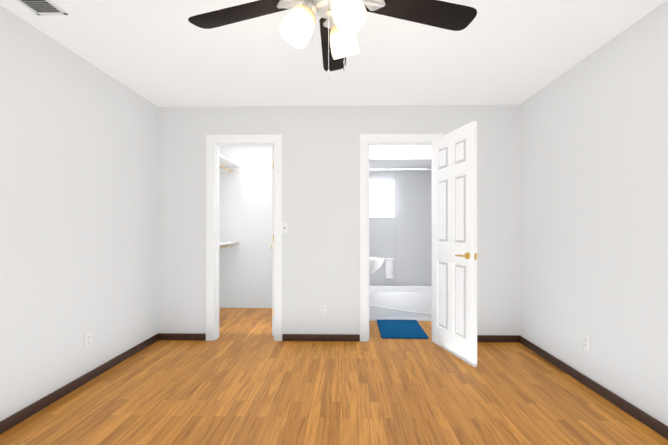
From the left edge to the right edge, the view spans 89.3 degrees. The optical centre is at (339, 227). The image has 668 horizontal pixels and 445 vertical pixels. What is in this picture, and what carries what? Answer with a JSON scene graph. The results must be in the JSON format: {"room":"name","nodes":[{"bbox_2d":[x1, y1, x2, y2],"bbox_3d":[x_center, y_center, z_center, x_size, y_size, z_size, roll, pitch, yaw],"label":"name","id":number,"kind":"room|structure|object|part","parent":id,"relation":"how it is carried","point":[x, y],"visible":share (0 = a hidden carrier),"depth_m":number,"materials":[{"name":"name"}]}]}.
{"room":"empty bedroom","nodes":[
{"label":"empty bedroom","id":0,"kind":"room"},
{"bbox_2d":[0,5,157,420],"bbox_3d":[-1.934,-0.047,2.245,0.100,2.390,5.850,0,0,1],"label":"wall","id":1,"kind":"structure","parent":0,"point":[78,197],"depth_m":2.34,"materials":[{"name":"white paint"}]},
{"bbox_2d":[0,333,159,433],"bbox_3d":[-1.893,1.113,1.443,0.012,0.068,4.050,0,0,1],"label":"baseboard","id":2,"kind":"structure","parent":1,"relation":"attached to","point":[35,407],"depth_m":2.33,"materials":[{"name":"brown wood"}]},
{"bbox_2d":[85,331,91,348],"bbox_3d":[-1.875,0.839,2.528,0.008,0.118,0.072,0,0,1],"label":"electrical outlet","id":3,"kind":"object","parent":1,"relation":"attached to","point":[88,339],"visible":1,"depth_m":2.52,"materials":[{"name":"white plastic"}]},
{"bbox_2d":[219,146,271,307],"bbox_3d":[-1.224,-0.043,5.008,1.215,2.390,0.300,0,0,1],"label":"wall","id":4,"kind":"structure","parent":0,"point":[245,220],"depth_m":4.86,"materials":[{"name":"white paint"}]},
{"bbox_2d":[219,241,239,249],"bbox_3d":[-1.641,0.322,4.235,0.410,0.259,1.260,0,0,1],"label":"closet shelf","id":5,"kind":"object","parent":4,"relation":"attached to","point":[226,244],"visible":0.33,"depth_m":4.73,"materials":[{"name":"white wood"}]},
{"bbox_2d":[219,154,239,173],"bbox_3d":[-1.641,-0.758,4.236,0.410,0.259,1.260,0,0,1],"label":"closet shelf","id":6,"kind":"object","parent":4,"relation":"attached to","point":[227,165],"visible":0.29,"depth_m":4.61,"materials":[{"name":"white wood"}]},
{"bbox_2d":[0,0,665,106],"bbox_3d":[-0.045,-1.292,2.187,3.980,0.100,5.900,0,0,1],"label":"ceiling","id":7,"kind":"structure","parent":0,"point":[162,53],"depth_m":2.39,"materials":[{"name":"white paint"}]},
{"bbox_2d":[16,0,67,15],"bbox_3d":[-1.668,-1.237,1.767,0.180,0.012,0.400,0,0,1],"label":"ceiling vent","id":8,"kind":"object","parent":7,"relation":"in","point":[43,7],"visible":1,"depth_m":1.90,"materials":[{"name":"white metal"}]},
{"bbox_2d":[188,0,476,79],"bbox_3d":[-0.036,-0.905,1.410,1.299,0.675,1.242,0,0,1],"label":"ceiling fan","id":9,"kind":"object","parent":7,"relation":"hanging from","point":[342,22],"visible":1,"depth_m":1.44,"materials":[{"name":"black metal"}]},
{"bbox_3d":[-0.158,-0.811,1.349,0.121,0.127,0.121,30,-2,-2],"label":"lamp shade","id":10,"kind":"part","parent":9,"relation":"part of","materials":[{"name":"white glass"}]},
{"bbox_3d":[0.018,-0.810,1.463,0.121,0.127,0.121,0,30,27],"label":"lamp shade","id":11,"kind":"part","parent":9,"relation":"part of","materials":[{"name":"white glass"}]},
{"bbox_3d":[0.028,-0.811,1.254,0.121,0.127,0.121,0,-30,-33],"label":"lamp shade","id":12,"kind":"part","parent":9,"relation":"part of","materials":[{"name":"white glass"}]},
{"bbox_2d":[0,308,667,444],"bbox_3d":[-0.045,1.198,2.183,3.980,0.100,5.900,0,0,1],"label":"floor","id":13,"kind":"structure","parent":0,"point":[244,378],"depth_m":2.26,"materials":[{"name":"laminate"}]},
{"bbox_2d":[369,257,384,275],"bbox_3d":[0.272,0.700,3.858,0.500,0.900,0.450,0,0,1],"label":"pedestal sink","id":14,"kind":"object","parent":13,"relation":"on","point":[375,264],"visible":0.08,"depth_m":3.71,"materials":[{"name":"white ceramic"}]},
{"bbox_2d":[369,285,431,320],"bbox_3d":[0.778,0.979,4.462,1.500,0.345,0.583,0,0,1],"label":"bathtub","id":15,"kind":"object","parent":13,"relation":"on","point":[400,302],"visible":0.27,"depth_m":4.18,"materials":[{"name":"white ceramic"}]},
{"bbox_2d":[369,168,431,284],"bbox_3d":[0.773,-0.044,4.165,1.520,2.390,1.210,0,0,1],"label":"wall surround","id":16,"kind":"object","parent":15,"relation":"on","point":[403,238],"visible":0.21,"depth_m":4.75,"materials":[{"name":"grey"}]},
{"bbox_2d":[369,180,394,217],"bbox_3d":[0.461,-0.401,4.754,0.635,0.525,0.016,0,0,1],"label":"bathroom window","id":17,"kind":"structure","parent":16,"relation":"attached to","point":[381,199],"depth_m":4.75,"materials":[{"name":"white glass"}]},
{"bbox_2d":[385,258,393,278],"bbox_3d":[0.700,0.569,4.726,0.133,0.285,0.060,0,0,1],"label":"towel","id":18,"kind":"object","parent":16,"relation":"attached to","point":[388,268],"visible":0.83,"depth_m":4.74,"materials":[{"name":"white fabric"}]},
{"bbox_2d":[369,169,431,170],"bbox_3d":[0.774,-0.724,4.211,1.496,0.060,0.060,0,0,1],"label":"shower rail","id":19,"kind":"object","parent":16,"relation":"attached to","point":[400,169],"visible":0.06,"depth_m":4.20,"materials":[{"name":"silver metal"}]},
{"bbox_2d":[377,320,428,338],"bbox_3d":[0.695,1.141,3.831,0.490,0.019,0.670,0,0,2],"label":"rug","id":20,"kind":"object","parent":13,"relation":"on","point":[400,329],"visible":0.98,"depth_m":3.75,"materials":[{"name":"blue fabric"}]},
{"bbox_2d":[158,105,519,334],"bbox_3d":[-0.020,-0.045,3.494,3.680,2.390,0.120,0,0,1],"label":"wall","id":21,"kind":"structure","parent":0,"point":[321,200],"depth_m":3.44,"materials":[{"name":"white paint"}]},
{"bbox_2d":[160,333,205,339],"bbox_3d":[-1.596,1.116,3.457,0.470,0.068,0.012,0,0,1],"label":"baseboard","id":22,"kind":"structure","parent":21,"relation":"attached to","point":[163,336],"depth_m":3.45,"materials":[{"name":"brown wood"}]},
{"bbox_2d":[206,134,281,340],"bbox_3d":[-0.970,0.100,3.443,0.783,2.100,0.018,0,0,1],"label":"trim","id":23,"kind":"structure","parent":21,"relation":"attached to","point":[275,139],"depth_m":3.44,"materials":[{"name":"white wood"}]},
{"bbox_2d":[271,146,273,335],"bbox_3d":[-0.718,0.134,3.844,0.161,2.005,0.607,0,0,-6],"label":"closet door","id":24,"kind":"structure","parent":21,"relation":"in","point":[272,247],"depth_m":3.55,"materials":[{"name":"white wood"}]},
{"bbox_2d":[282,222,287,233],"bbox_3d":[-0.556,0.000,3.437,0.072,0.118,0.014,0,0,1],"label":"light switch","id":25,"kind":"object","parent":21,"relation":"attached to","point":[284,227],"visible":1,"depth_m":3.44,"materials":[{"name":"white plastic"}]},
{"bbox_2d":[282,334,359,340],"bbox_3d":[-0.185,1.116,3.430,0.787,0.068,0.012,0,0,1],"label":"baseboard","id":26,"kind":"structure","parent":21,"relation":"attached to","point":[285,337],"depth_m":3.42,"materials":[{"name":"brown wood"}]},
{"bbox_2d":[319,305,325,315],"bbox_3d":[-0.168,0.840,3.432,0.072,0.118,0.008,0,0,1],"label":"electrical outlet","id":27,"kind":"object","parent":21,"relation":"attached to","point":[322,310],"visible":1,"depth_m":3.43,"materials":[{"name":"white plastic"}]},
{"bbox_2d":[360,133,443,341],"bbox_3d":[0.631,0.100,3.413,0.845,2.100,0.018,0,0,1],"label":"door frame","id":28,"kind":"structure","parent":21,"relation":"attached to","point":[365,139],"depth_m":3.41,"materials":[{"name":"white wood"}]},
{"bbox_2d":[432,121,478,366],"bbox_3d":[1.026,0.133,3.077,0.156,2.005,0.667,0,0,-15],"label":"bathroom door","id":29,"kind":"structure","parent":21,"relation":"in","point":[454,242],"depth_m":3.00,"materials":[{"name":"white wood"}]},
{"bbox_2d":[477,335,519,341],"bbox_3d":[1.427,1.116,3.400,0.745,0.068,0.012,0,0,1],"label":"baseboard","id":30,"kind":"structure","parent":21,"relation":"attached to","point":[480,338],"depth_m":3.39,"materials":[{"name":"brown wood"}]},
{"bbox_2d":[369,146,431,167],"bbox_3d":[0.778,-1.039,4.456,1.520,0.400,0.630,0,0,1],"label":"ceiling soffit","id":31,"kind":"structure","parent":0,"point":[400,156],"depth_m":4.15,"materials":[{"name":"white paint"}]},
{"bbox_2d":[520,0,667,425],"bbox_3d":[1.845,-0.047,2.174,0.100,2.390,5.850,0,0,1],"label":"wall","id":32,"kind":"structure","parent":0,"point":[594,196],"depth_m":2.29,"materials":[{"name":"white paint"}]},
{"bbox_2d":[583,334,589,352],"bbox_3d":[1.797,0.839,2.459,0.008,0.118,0.072,0,0,1],"label":"electrical outlet","id":33,"kind":"object","parent":32,"relation":"attached to","point":[586,342],"visible":1,"depth_m":2.45,"materials":[{"name":"white plastic"}]},
{"bbox_2d":[520,336,667,438],"bbox_3d":[1.774,1.113,1.374,0.012,0.068,4.050,0,0,1],"label":"baseboard","id":34,"kind":"structure","parent":32,"relation":"attached to","point":[640,415],"depth_m":2.27,"materials":[{"name":"brown wood"}]}
]}

